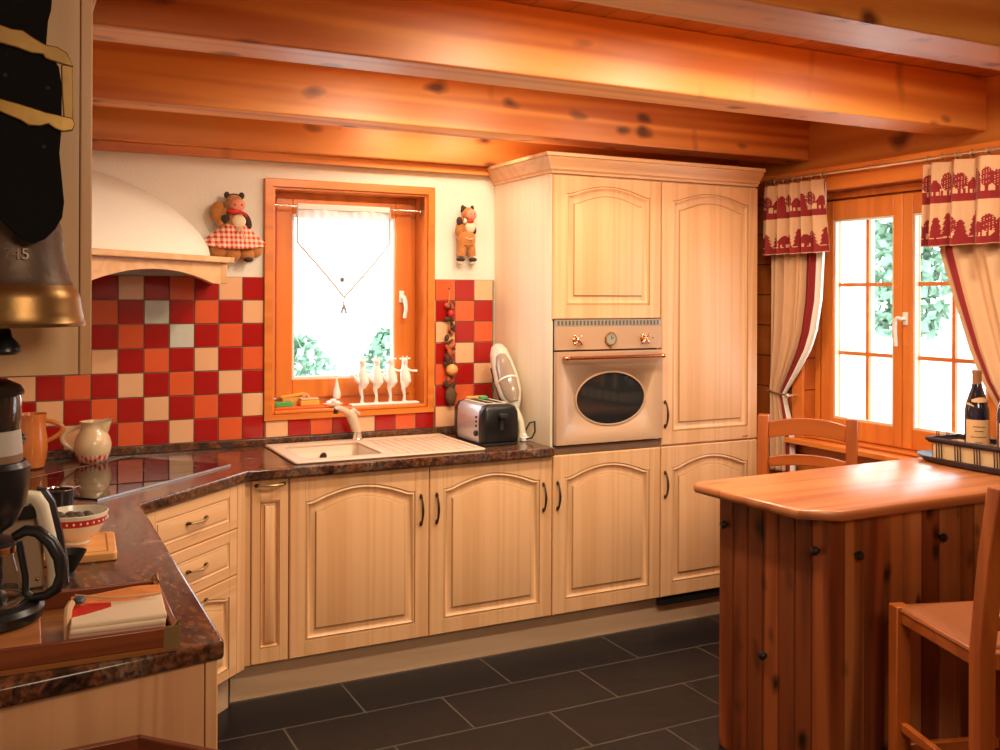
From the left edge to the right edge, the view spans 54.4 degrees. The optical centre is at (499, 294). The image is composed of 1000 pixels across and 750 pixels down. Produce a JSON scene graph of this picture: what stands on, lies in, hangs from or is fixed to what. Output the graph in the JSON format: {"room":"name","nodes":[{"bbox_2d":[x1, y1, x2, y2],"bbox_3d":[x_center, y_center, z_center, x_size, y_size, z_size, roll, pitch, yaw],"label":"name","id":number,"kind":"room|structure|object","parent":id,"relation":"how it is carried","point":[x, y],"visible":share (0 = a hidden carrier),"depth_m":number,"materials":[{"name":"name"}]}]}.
{"room":"kitchen","nodes":[
{"label":"kitchen","id":0,"kind":"room"},
{"bbox_2d":[46,150,494,460],"bbox_3d":[-0.545,0.330,4.837,4.200,2.530,0.300,0,0,-27],"label":"wall","id":1,"kind":"structure","parent":0,"point":[190,186],"depth_m":4.39,"materials":[{"name":"white paint"}]},
{"bbox_2d":[92,170,233,283],"bbox_3d":[-1.493,-0.311,3.611,1.074,0.526,1.030,0,0,-27],"label":"hood","id":2,"kind":"object","parent":1,"relation":"attached to","point":[133,229],"visible":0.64,"depth_m":3.66,"materials":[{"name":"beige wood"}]},
{"bbox_2d":[92,248,233,263],"bbox_3d":[-1.508,-0.145,3.641,1.074,0.024,0.945,0,0,-27],"label":"mantel shelf","id":3,"kind":"object","parent":2,"relation":"attached to","point":[114,255],"depth_m":3.59,"materials":[{"name":"beige wood"}]},
{"bbox_2d":[204,192,265,261],"bbox_3d":[-1.167,-0.299,4.280,0.290,0.311,0.112,0,0,-25],"label":"doll","id":4,"kind":"object","parent":1,"relation":"attached to","point":[235,238],"visible":0.98,"depth_m":4.26,"materials":[{"name":"brown fabric"}]},
{"bbox_2d":[0,275,493,450],"bbox_3d":[-1.119,0.284,4.374,2.436,0.728,0.008,0,0,-27],"label":"tile backsplash","id":5,"kind":"structure","parent":1,"relation":"attached to","point":[175,359],"depth_m":4.25,"materials":[{"name":"red tile"}]},
{"bbox_2d":[92,140,490,175],"bbox_3d":[-1.108,-0.623,4.364,2.440,0.040,0.034,0,0,-27],"label":"trim","id":6,"kind":"structure","parent":1,"relation":"attached to","point":[99,145],"depth_m":4.40,"materials":[{"name":"brown wood"}]},
{"bbox_2d":[263,178,434,420],"bbox_3d":[-0.733,0.023,4.658,0.834,1.100,0.190,0,0,-27],"label":"window","id":7,"kind":"structure","parent":1,"relation":"in","point":[412,260],"depth_m":4.68,"materials":[{"name":"brown wood"}]},
{"bbox_2d":[274,404,329,409],"bbox_3d":[-0.926,0.522,4.532,0.265,0.012,0.070,0,0,-27],"label":"tray","id":8,"kind":"object","parent":7,"relation":"on","point":[319,405],"visible":0.58,"depth_m":4.50,"materials":[{"name":"orange plastic"}]},
{"bbox_2d":[274,401,292,407],"bbox_3d":[-1.003,0.506,4.489,0.092,0.022,0.048,0,0,-27],"label":"sponge","id":9,"kind":"object","parent":8,"relation":"on","point":[284,403],"visible":0.76,"depth_m":4.47,"materials":[{"name":"green"}]},
{"bbox_2d":[280,392,304,404],"bbox_3d":[-0.978,0.493,4.571,0.120,0.068,0.036,0,0,-27],"label":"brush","id":10,"kind":"object","parent":8,"relation":"on","point":[294,398],"visible":0.59,"depth_m":4.56,"materials":[{"name":"orange"}]},
{"bbox_2d":[298,393,318,405],"bbox_3d":[-0.895,0.487,4.554,0.090,0.061,0.052,0,0,-27],"label":"sponge","id":11,"kind":"object","parent":8,"relation":"on","point":[307,401],"visible":1,"depth_m":4.53,"materials":[{"name":"orange"}]},
{"bbox_2d":[323,399,342,406],"bbox_3d":[-0.786,0.509,4.581,0.096,0.040,0.058,0,0,-27],"label":"soap dish","id":12,"kind":"object","parent":7,"relation":"on","point":[328,403],"visible":0.98,"depth_m":4.57,"materials":[{"name":"white ceramic"}]},
{"bbox_2d":[333,371,340,398],"bbox_3d":[-0.774,0.402,4.615,0.038,0.187,0.038,0,0,-27],"label":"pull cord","id":13,"kind":"object","parent":7,"relation":"hanging from","point":[336,393],"visible":1,"depth_m":4.60,"materials":[{"name":"white plastic"}]},
{"bbox_2d":[275,204,421,212],"bbox_3d":[-0.717,-0.412,4.632,0.740,0.018,0.018,0,0,-27],"label":"curtain rod","id":14,"kind":"object","parent":7,"relation":"attached to","point":[288,205],"visible":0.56,"depth_m":4.73,"materials":[{"name":"silver metal"}]},
{"bbox_2d":[296,203,390,313],"bbox_3d":[-0.738,-0.168,4.614,0.465,0.514,0.037,0,0,-27],"label":"curtain","id":15,"kind":"object","parent":14,"relation":"hanging from","point":[344,242],"visible":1,"depth_m":4.62,"materials":[{"name":"beige fabric"}]},
{"bbox_2d":[349,356,418,406],"bbox_3d":[-0.561,0.413,4.699,0.353,0.234,0.059,0,0,-27],"label":"figurine","id":16,"kind":"object","parent":7,"relation":"on","point":[377,378],"visible":1,"depth_m":4.68,"materials":[{"name":"white ceramic"}]},
{"bbox_2d":[92,106,737,166],"bbox_3d":[-0.422,-0.788,4.688,3.955,0.295,0.073,0,0,-27],"label":"ceiling beam","id":17,"kind":"structure","parent":1,"relation":"attached to","point":[108,123],"depth_m":4.44,"materials":[{"name":"brown wood"}]},
{"bbox_2d":[443,288,457,404],"bbox_3d":[-0.240,0.253,4.783,0.070,0.575,0.065,0,0,29],"label":"garland","id":18,"kind":"object","parent":1,"relation":"hanging from","point":[452,369],"visible":1,"depth_m":4.77,"materials":[{"name":"brown wood"}]},
{"bbox_2d":[455,205,476,264],"bbox_3d":[-0.167,-0.295,4.809,0.106,0.297,0.088,0,0,3],"label":"doll","id":19,"kind":"object","parent":1,"relation":"attached to","point":[465,230],"visible":1,"depth_m":4.78,"materials":[{"name":"brown"}]},
{"bbox_2d":[217,614,727,749],"bbox_3d":[0.940,1.646,1.891,4.200,0.100,6.900,0,0,-27],"label":"floor","id":20,"kind":"structure","parent":0,"point":[656,687],"depth_m":3.80,"materials":[{"name":"tile"}]},
{"bbox_2d":[0,660,217,749],"bbox_3d":[-1.119,1.154,2.349,0.612,0.870,1.422,0,0,-27],"label":"base cabinet","id":21,"kind":"object","parent":20,"relation":"on","point":[181,704],"visible":0.17,"depth_m":1.82,"materials":[{"name":"brown wood"}]},
{"bbox_2d":[0,427,554,708],"bbox_3d":[-0.540,0.685,3.229,2.438,0.072,2.555,0,0,-27],"label":"countertop","id":22,"kind":"structure","parent":21,"relation":"on","point":[142,554],"depth_m":2.96,"materials":[{"name":"brown stone"}]},
{"bbox_2d":[3,487,69,588],"bbox_3d":[-1.124,0.560,2.283,0.203,0.233,0.175,0,0,-27],"label":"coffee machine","id":23,"kind":"object","parent":22,"relation":"on","point":[40,508],"visible":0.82,"depth_m":2.23,"materials":[{"name":"beige plastic"}]},
{"bbox_2d":[21,412,65,469],"bbox_3d":[-1.817,0.566,3.791,0.194,0.220,0.128,0,0,5],"label":"jug","id":24,"kind":"object","parent":22,"relation":"on","point":[35,440],"visible":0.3,"depth_m":3.76,"materials":[{"name":"orange ceramic"}]},
{"bbox_2d":[47,485,80,506],"bbox_3d":[-1.408,0.640,3.055,0.093,0.060,0.170,0,0,15],"label":"pot","id":25,"kind":"object","parent":22,"relation":"on","point":[63,495],"visible":0.67,"depth_m":3.07,"materials":[{"name":"black metal"}]},
{"bbox_2d":[66,547,86,575],"bbox_3d":[-1.039,0.648,2.352,0.074,0.058,0.074,0,0,-27],"label":"holder","id":26,"kind":"object","parent":22,"relation":"on","point":[75,554],"visible":0.56,"depth_m":2.34,"materials":[{"name":"black"}]},
{"bbox_2d":[44,531,116,566],"bbox_3d":[-1.133,0.666,2.546,0.235,0.022,0.240,0,0,-23],"label":"chopping board","id":27,"kind":"object","parent":22,"relation":"on","point":[101,547],"visible":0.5,"depth_m":2.51,"materials":[{"name":"brown wood"}]},
{"bbox_2d":[57,505,108,546],"bbox_3d":[-1.119,0.612,2.563,0.164,0.085,0.164,0,0,-27],"label":"bowl","id":28,"kind":"object","parent":27,"relation":"on","point":[78,531],"visible":0.62,"depth_m":2.53,"materials":[{"name":"beige ceramic"}]},
{"bbox_2d":[65,511,73,515],"bbox_3d":[-1.143,0.593,2.589,0.038,0.034,0.032,0,0,-27],"label":"walnut","id":29,"kind":"object","parent":28,"relation":"in","point":[68,513],"visible":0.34,"depth_m":2.58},
{"bbox_2d":[72,511,84,516],"bbox_3d":[-1.114,0.589,2.566,0.038,0.034,0.032,0,0,-27],"label":"walnut","id":30,"kind":"object","parent":28,"relation":"in","point":[79,514],"visible":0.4,"depth_m":2.56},
{"bbox_2d":[83,511,93,515],"bbox_3d":[-1.101,0.593,2.595,0.038,0.034,0.032,0,0,-27],"label":"walnut","id":31,"kind":"object","parent":28,"relation":"in","point":[87,513],"visible":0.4,"depth_m":2.59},
{"bbox_2d":[59,418,113,463],"bbox_3d":[-1.660,0.589,3.932,0.183,0.175,0.140,0,0,12],"label":"jug","id":32,"kind":"object","parent":22,"relation":"on","point":[93,443],"visible":0.99,"depth_m":3.89,"materials":[{"name":"beige ceramic"}]},
{"bbox_2d":[0,573,179,676],"bbox_3d":[-0.921,0.647,1.898,0.522,0.060,0.348,0,0,-26],"label":"wooden tray","id":33,"kind":"object","parent":22,"relation":"on","point":[53,652],"visible":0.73,"depth_m":1.81,"materials":[{"name":"brown wood"}]},
{"bbox_2d":[0,617,40,648],"bbox_3d":[-0.997,0.650,1.813,0.255,0.032,0.240,0,0,-26],"label":"wooden box","id":34,"kind":"object","parent":33,"relation":"in","point":[30,634],"visible":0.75,"depth_m":1.81,"materials":[{"name":"brown wood"}]},
{"bbox_2d":[0,379,44,633],"bbox_3d":[-1.011,0.400,1.915,0.210,0.471,0.255,0,0,-27],"label":"coffee machine","id":35,"kind":"object","parent":34,"relation":"on","point":[15,470],"visible":0.93,"depth_m":1.87,"materials":[{"name":"black plastic"}]},
{"bbox_2d":[0,458,30,533],"bbox_3d":[-1.001,0.398,1.895,0.156,0.145,0.156,0,0,-27],"label":"basket","id":36,"kind":"object","parent":35,"relation":"on","point":[14,472],"depth_m":1.87,"materials":[{"name":"black plastic"}]},
{"bbox_2d":[0,525,67,603],"bbox_3d":[-0.968,0.528,1.911,0.215,0.153,0.140,0,0,-27],"label":"glass carafe","id":37,"kind":"object","parent":35,"relation":"on","point":[59,557],"visible":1,"depth_m":1.91,"materials":[{"name":"black glass"}]},
{"bbox_2d":[63,585,166,639],"bbox_3d":[-0.754,0.632,1.900,0.181,0.082,0.173,0,0,-24],"label":"napkins","id":38,"kind":"object","parent":33,"relation":"in","point":[133,608],"visible":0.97,"depth_m":1.86,"materials":[{"name":"beige paper"}]},
{"bbox_2d":[73,596,85,602],"bbox_3d":[-0.827,0.598,1.911,0.024,0.010,0.040,0,0,-24],"label":"print","id":39,"kind":"object","parent":38,"relation":"on","point":[78,599],"depth_m":1.90,"materials":[{"name":"stone"}]},
{"bbox_2d":[29,457,230,500],"bbox_3d":[-1.432,0.674,3.619,0.503,0.006,0.716,0,0,21],"label":"cooktop","id":40,"kind":"object","parent":22,"relation":"in","point":[112,478],"visible":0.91,"depth_m":3.61,"materials":[{"name":"black glass"}]},
{"bbox_2d":[333,406,362,440],"bbox_3d":[-0.704,0.588,4.476,0.164,0.168,0.058,0,0,-42],"label":"mixer tap","id":41,"kind":"object","parent":22,"relation":"on","point":[351,415],"visible":1,"depth_m":4.48,"materials":[{"name":"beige metal"}]},
{"bbox_2d":[265,433,484,464],"bbox_3d":[-0.558,0.757,4.317,0.854,0.169,0.527,0,0,-27],"label":"sink","id":42,"kind":"object","parent":22,"relation":"in","point":[312,452],"visible":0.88,"depth_m":4.36,"materials":[{"name":"beige ceramic"}]},
{"bbox_2d":[288,444,378,458],"bbox_3d":[-0.726,0.758,4.213,0.348,0.165,0.374,0,0,-27],"label":"basin","id":43,"kind":"object","parent":42,"relation":"in","point":[303,451],"depth_m":4.37,"materials":[{"name":"beige ceramic"}]},
{"bbox_2d":[455,398,517,446],"bbox_3d":[-0.063,0.590,4.530,0.200,0.190,0.347,0,0,-27],"label":"toaster","id":44,"kind":"object","parent":22,"relation":"on","point":[488,422],"visible":0.96,"depth_m":4.42,"materials":[{"name":"silver metal"}]},
{"bbox_2d":[465,395,484,398],"bbox_3d":[-0.112,0.490,4.657,0.100,0.010,0.043,0,0,-27],"label":"tongs","id":45,"kind":"object","parent":44,"relation":"on","point":[467,397],"visible":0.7,"depth_m":4.63,"materials":[{"name":"brown wood"}]},
{"bbox_2d":[490,343,525,440],"bbox_3d":[0.035,0.461,4.665,0.105,0.447,0.267,0,0,-27],"label":"vacuum","id":46,"kind":"object","parent":22,"relation":"on","point":[504,373],"visible":0.86,"depth_m":4.63,"materials":[{"name":"beige plastic"}]},
{"bbox_2d":[495,353,519,402],"bbox_3d":[0.034,0.399,4.653,0.084,0.238,0.174,0,0,-27],"label":"bowl","id":47,"kind":"object","parent":46,"relation":"on","point":[507,382],"depth_m":4.63,"materials":[{"name":"beige"}]},
{"bbox_2d":[520,421,535,441],"bbox_3d":[0.127,0.636,4.549,0.054,0.097,0.087,0,0,-27],"label":"plug","id":48,"kind":"object","parent":22,"relation":"on","point":[524,437],"visible":1,"depth_m":4.54,"materials":[{"name":"white plastic"}]},
{"bbox_2d":[63,734,217,749],"bbox_3d":[-0.637,1.189,1.578,0.706,0.800,0.318,0,0,-27],"label":"wooden crate","id":49,"kind":"object","parent":20,"relation":"on","point":[136,742],"visible":1,"depth_m":1.72,"materials":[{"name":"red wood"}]},
{"bbox_2d":[145,481,250,684],"bbox_3d":[-1.276,1.083,3.571,0.503,0.720,0.638,0,0,19],"label":"base cabinet","id":50,"kind":"object","parent":20,"relation":"on","point":[207,536],"visible":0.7,"depth_m":3.61,"materials":[{"name":"beige wood"}]},
{"bbox_2d":[218,679,227,713],"bbox_3d":[-1.146,1.518,3.488,0.016,0.145,0.567,0,0,19],"label":"baseboard","id":51,"kind":"structure","parent":20,"relation":"on","point":[223,687],"depth_m":3.72,"materials":[{"name":"beige wood"}]},
{"bbox_2d":[250,478,287,665],"bbox_3d":[-1.030,1.084,4.070,0.150,0.722,0.628,0,0,-27],"label":"base cabinet","id":52,"kind":"object","parent":20,"relation":"on","point":[268,498],"visible":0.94,"depth_m":3.82,"materials":[{"name":"beige wood"}]},
{"bbox_2d":[288,467,428,658],"bbox_3d":[-0.694,1.085,4.240,0.598,0.722,0.628,0,0,-27],"label":"base cabinet","id":53,"kind":"object","parent":20,"relation":"on","point":[358,542],"visible":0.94,"depth_m":3.98,"materials":[{"name":"beige wood"}]},
{"bbox_2d":[229,596,719,701],"bbox_3d":[0.111,1.524,4.394,2.620,0.145,0.015,0,0,-27],"label":"toe kick","id":54,"kind":"structure","parent":20,"relation":"on","point":[277,677],"depth_m":4.22,"materials":[{"name":"beige wood"}]},
{"bbox_2d":[428,456,551,635],"bbox_3d":[-0.159,1.088,4.511,0.598,0.722,0.628,0,0,-27],"label":"base cabinet","id":55,"kind":"object","parent":20,"relation":"on","point":[489,564],"visible":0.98,"depth_m":4.25,"materials":[{"name":"beige wood"}]},
{"bbox_2d":[494,173,660,614],"bbox_3d":[0.379,0.450,4.782,0.599,2.003,0.628,0,0,-27],"label":"tall cabinet","id":56,"kind":"object","parent":20,"relation":"on","point":[568,246],"visible":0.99,"depth_m":4.55,"materials":[{"name":"beige wood"}]},
{"bbox_2d":[552,319,665,445],"bbox_3d":[0.411,0.400,4.730,0.585,0.572,0.561,0,0,-27],"label":"oven","id":57,"kind":"object","parent":56,"relation":"in","point":[608,373],"visible":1,"depth_m":4.51,"materials":[{"name":"beige metal"}]},
{"bbox_2d":[605,332,616,345],"bbox_3d":[0.516,0.205,4.523,0.066,0.066,0.012,0,0,-27],"label":"clock","id":58,"kind":"object","parent":57,"relation":"on","point":[610,337],"depth_m":4.52,"materials":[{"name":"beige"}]},
{"bbox_2d":[487,151,765,186],"bbox_3d":[0.627,-0.594,4.897,1.262,0.086,0.647,0,0,-27],"label":"crown molding","id":59,"kind":"structure","parent":56,"relation":"on","point":[547,162],"depth_m":4.61,"materials":[{"name":"beige wood"}]},
{"bbox_2d":[657,181,757,605],"bbox_3d":[0.915,0.475,5.053,0.597,2.049,0.628,0,0,-27],"label":"tall cabinet","id":60,"kind":"object","parent":20,"relation":"on","point":[708,266],"visible":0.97,"depth_m":4.78,"materials":[{"name":"beige wood"}]},
{"bbox_2d":[657,587,719,605],"bbox_3d":[1.027,1.480,4.826,0.592,0.040,0.025,0,0,-27],"label":"vent grille","id":61,"kind":"object","parent":60,"relation":"attached to","point":[701,592],"depth_m":4.75,"materials":[{"name":"black metal"}]},
{"bbox_2d":[757,413,857,474],"bbox_3d":[1.307,1.073,4.215,0.429,1.055,0.390,0,0,25],"label":"bar chair","id":62,"kind":"object","parent":20,"relation":"on","point":[766,429],"visible":0.16,"depth_m":4.37,"materials":[{"name":"brown wood"}]},
{"bbox_2d":[693,457,999,749],"bbox_3d":[1.428,1.135,3.531,1.408,0.930,0.612,0,0,-27],"label":"kitchen island","id":63,"kind":"object","parent":20,"relation":"on","point":[813,562],"visible":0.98,"depth_m":3.21,"materials":[{"name":"brown wood"}]},
{"bbox_2d":[916,450,999,474],"bbox_3d":[1.901,0.658,3.738,0.241,0.026,0.673,0,0,-27],"label":"serving tray","id":64,"kind":"object","parent":63,"relation":"on","point":[925,454],"visible":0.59,"depth_m":3.76,"materials":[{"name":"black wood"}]},
{"bbox_2d":[925,429,999,468],"bbox_3d":[1.911,0.603,3.733,0.194,0.111,0.509,0,0,-27],"label":"basket","id":65,"kind":"object","parent":64,"relation":"on","point":[951,447],"visible":0.8,"depth_m":3.79,"materials":[{"name":"brown"}]},
{"bbox_2d":[964,370,989,445],"bbox_3d":[1.874,0.474,3.821,0.091,0.357,0.091,0,0,-27],"label":"wine bottle","id":66,"kind":"object","parent":65,"relation":"in","point":[976,411],"visible":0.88,"depth_m":3.79,"materials":[{"name":"black glass"}]},
{"bbox_2d":[997,403,999,446],"bbox_3d":[1.938,0.474,3.694,0.091,0.357,0.091,0,0,-27],"label":"wine bottle","id":67,"kind":"object","parent":65,"relation":"in","point":[998,410],"visible":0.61,"depth_m":3.69,"materials":[{"name":"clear glass"}]},
{"bbox_2d":[888,486,999,749],"bbox_3d":[1.431,1.049,2.769,0.400,1.100,0.514,0,0,-9],"label":"bar chair","id":68,"kind":"object","parent":20,"relation":"on","point":[968,630],"visible":1,"depth_m":2.69,"materials":[{"name":"brown wood"}]},
{"bbox_2d":[498,0,999,76],"bbox_3d":[0.950,-0.974,1.895,4.200,0.080,6.900,0,0,-27],"label":"ceiling","id":69,"kind":"structure","parent":0,"point":[564,5],"depth_m":3.48,"materials":[{"name":"brown wood"}]},
{"bbox_2d":[755,179,922,473],"bbox_3d":[2.755,0.339,2.724,0.220,2.530,6.450,0,0,-27],"label":"wall","id":70,"kind":"structure","parent":0,"point":[763,261],"depth_m":5.14,"materials":[{"name":"brown wood"}]},
{"bbox_2d":[92,40,808,163],"bbox_3d":[-0.195,-0.820,4.240,3.955,0.230,0.170,0,0,-27],"label":"ceiling beam","id":71,"kind":"structure","parent":70,"relation":"attached to","point":[130,76],"depth_m":4.08,"materials":[{"name":"brown wood"}]},
{"bbox_2d":[93,0,986,136],"bbox_3d":[0.267,-0.820,3.326,3.955,0.230,0.180,0,0,-27],"label":"ceiling beam","id":72,"kind":"structure","parent":70,"relation":"attached to","point":[490,42],"depth_m":3.20,"materials":[{"name":"brown wood"}]},
{"bbox_2d":[765,388,796,397],"bbox_3d":[1.439,0.502,4.976,0.090,0.039,0.185,0,0,-27],"label":"curtain hook","id":73,"kind":"object","parent":70,"relation":"attached to","point":[786,395],"visible":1,"depth_m":4.91,"materials":[{"name":"silver metal"}]},
{"bbox_2d":[572,0,999,70],"bbox_3d":[0.689,-0.819,2.491,3.955,0.230,0.200,0,0,-27],"label":"ceiling beam","id":74,"kind":"structure","parent":70,"relation":"attached to","point":[964,32],"depth_m":2.59,"materials":[{"name":"brown wood"}]},
{"bbox_2d":[738,75,999,176],"bbox_3d":[2.776,-0.775,2.763,0.015,0.301,6.400,0,0,-27],"label":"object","id":75,"kind":"structure","parent":70,"relation":"attached to","point":[830,144],"depth_m":4.71,"materials":[{"name":"brown wood"}]},
{"bbox_2d":[756,140,999,199],"bbox_3d":[1.798,-0.565,4.369,0.050,0.115,2.550,0,0,-27],"label":"trim","id":76,"kind":"structure","parent":70,"relation":"attached to","point":[907,172],"depth_m":4.45,"materials":[{"name":"brown wood"}]},
{"bbox_2d":[762,147,999,186],"bbox_3d":[1.746,-0.575,4.364,0.054,0.056,1.628,0,0,-27],"label":"pole","id":77,"kind":"object","parent":70,"relation":"attached to","point":[768,182],"visible":0.94,"depth_m":4.34,"materials":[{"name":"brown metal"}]},
{"bbox_2d":[763,179,829,254],"bbox_3d":[1.455,-0.378,4.826,0.080,0.355,0.437,0,0,-27],"label":"curtain valance","id":78,"kind":"object","parent":77,"relation":"hanging from","point":[795,215],"visible":1,"depth_m":4.81,"materials":[{"name":"brown fabric"}]},
{"bbox_2d":[770,182,826,471],"bbox_3d":[1.489,0.177,4.886,0.047,1.450,0.391,0,0,-27],"label":"curtain","id":79,"kind":"object","parent":77,"relation":"hanging from","point":[796,279],"visible":0.73,"depth_m":4.93,"materials":[{"name":"brown fabric"}]},
{"bbox_2d":[921,155,999,246],"bbox_3d":[1.919,-0.378,3.909,0.077,0.355,0.541,0,0,-27],"label":"curtain valance","id":80,"kind":"object","parent":77,"relation":"hanging from","point":[961,197],"visible":1,"depth_m":3.97,"materials":[{"name":"brown fabric"}]},
{"bbox_2d":[785,182,997,460],"bbox_3d":[1.828,0.119,4.413,0.250,1.252,1.270,0,0,-27],"label":"window","id":81,"kind":"structure","parent":70,"relation":"in","point":[902,203],"depth_m":4.49,"materials":[{"name":"brown wood"}]},
{"bbox_2d":[940,243,999,408],"bbox_3d":[1.984,0.055,3.909,0.044,1.205,0.561,0,0,-27],"label":"curtain","id":82,"kind":"object","parent":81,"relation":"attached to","point":[972,270],"visible":0.66,"depth_m":3.97,"materials":[{"name":"beige fabric"}]},
{"bbox_3d":[-0.790,0.322,0.847,0.160,2.530,6.600,0,0,-27],"label":"wall","id":83,"kind":"structure","parent":0,"visible":0},
{"bbox_2d":[0,0,95,375],"bbox_3d":[-1.150,-0.265,2.197,0.409,0.834,0.985,0,0,-27],"label":"upper cabinet","id":84,"kind":"object","parent":83,"relation":"attached to","point":[55,350],"visible":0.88,"depth_m":1.85,"materials":[{"name":"beige wood"}]},
{"bbox_2d":[0,0,85,354],"bbox_3d":[-0.834,-0.291,1.652,0.246,0.782,0.271,0,0,-27],"label":"cowbell","id":85,"kind":"object","parent":84,"relation":"hanging from","point":[37,290],"visible":1,"depth_m":1.57,"materials":[{"name":"brown metal"}]},
{"label":"outside","id":86,"kind":"structure","parent":0,"visible":0},
{"bbox_2d":[294,315,984,433],"bbox_3d":[15.500,2.246,29.596,130.000,0.100,150.000,0,0,-27],"label":"ground","id":87,"kind":"structure","parent":86,"point":[345,340],"depth_m":31.90,"materials":[{"name":"white"}]},
{"bbox_2d":[294,332,339,375],"bbox_3d":[-2.121,1.245,10.140,1.123,1.710,1.117,0,0,-27],"label":"bush","id":88,"kind":"object","parent":87,"relation":"on","point":[308,350],"visible":0.12,"depth_m":10.09,"materials":[{"name":"green plant"}]},
{"bbox_2d":[363,327,389,373],"bbox_3d":[-1.232,1.224,10.599,0.858,1.761,0.886,0,0,-27],"label":"bush","id":89,"kind":"object","parent":87,"relation":"on","point":[380,343],"visible":0.14,"depth_m":10.50,"materials":[{"name":"green plant"}]},
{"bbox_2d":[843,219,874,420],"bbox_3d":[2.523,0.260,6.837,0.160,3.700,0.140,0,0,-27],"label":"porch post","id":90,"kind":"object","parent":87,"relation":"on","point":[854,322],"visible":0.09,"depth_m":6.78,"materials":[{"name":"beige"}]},
{"bbox_2d":[875,215,951,340],"bbox_3d":[13.918,-4.894,33.177,3.661,14.225,3.641,0,0,-27],"label":"leafy tree","id":91,"kind":"object","parent":87,"relation":"on","point":[930,320],"visible":0.1,"depth_m":32.61,"materials":[{"name":"green plant"}]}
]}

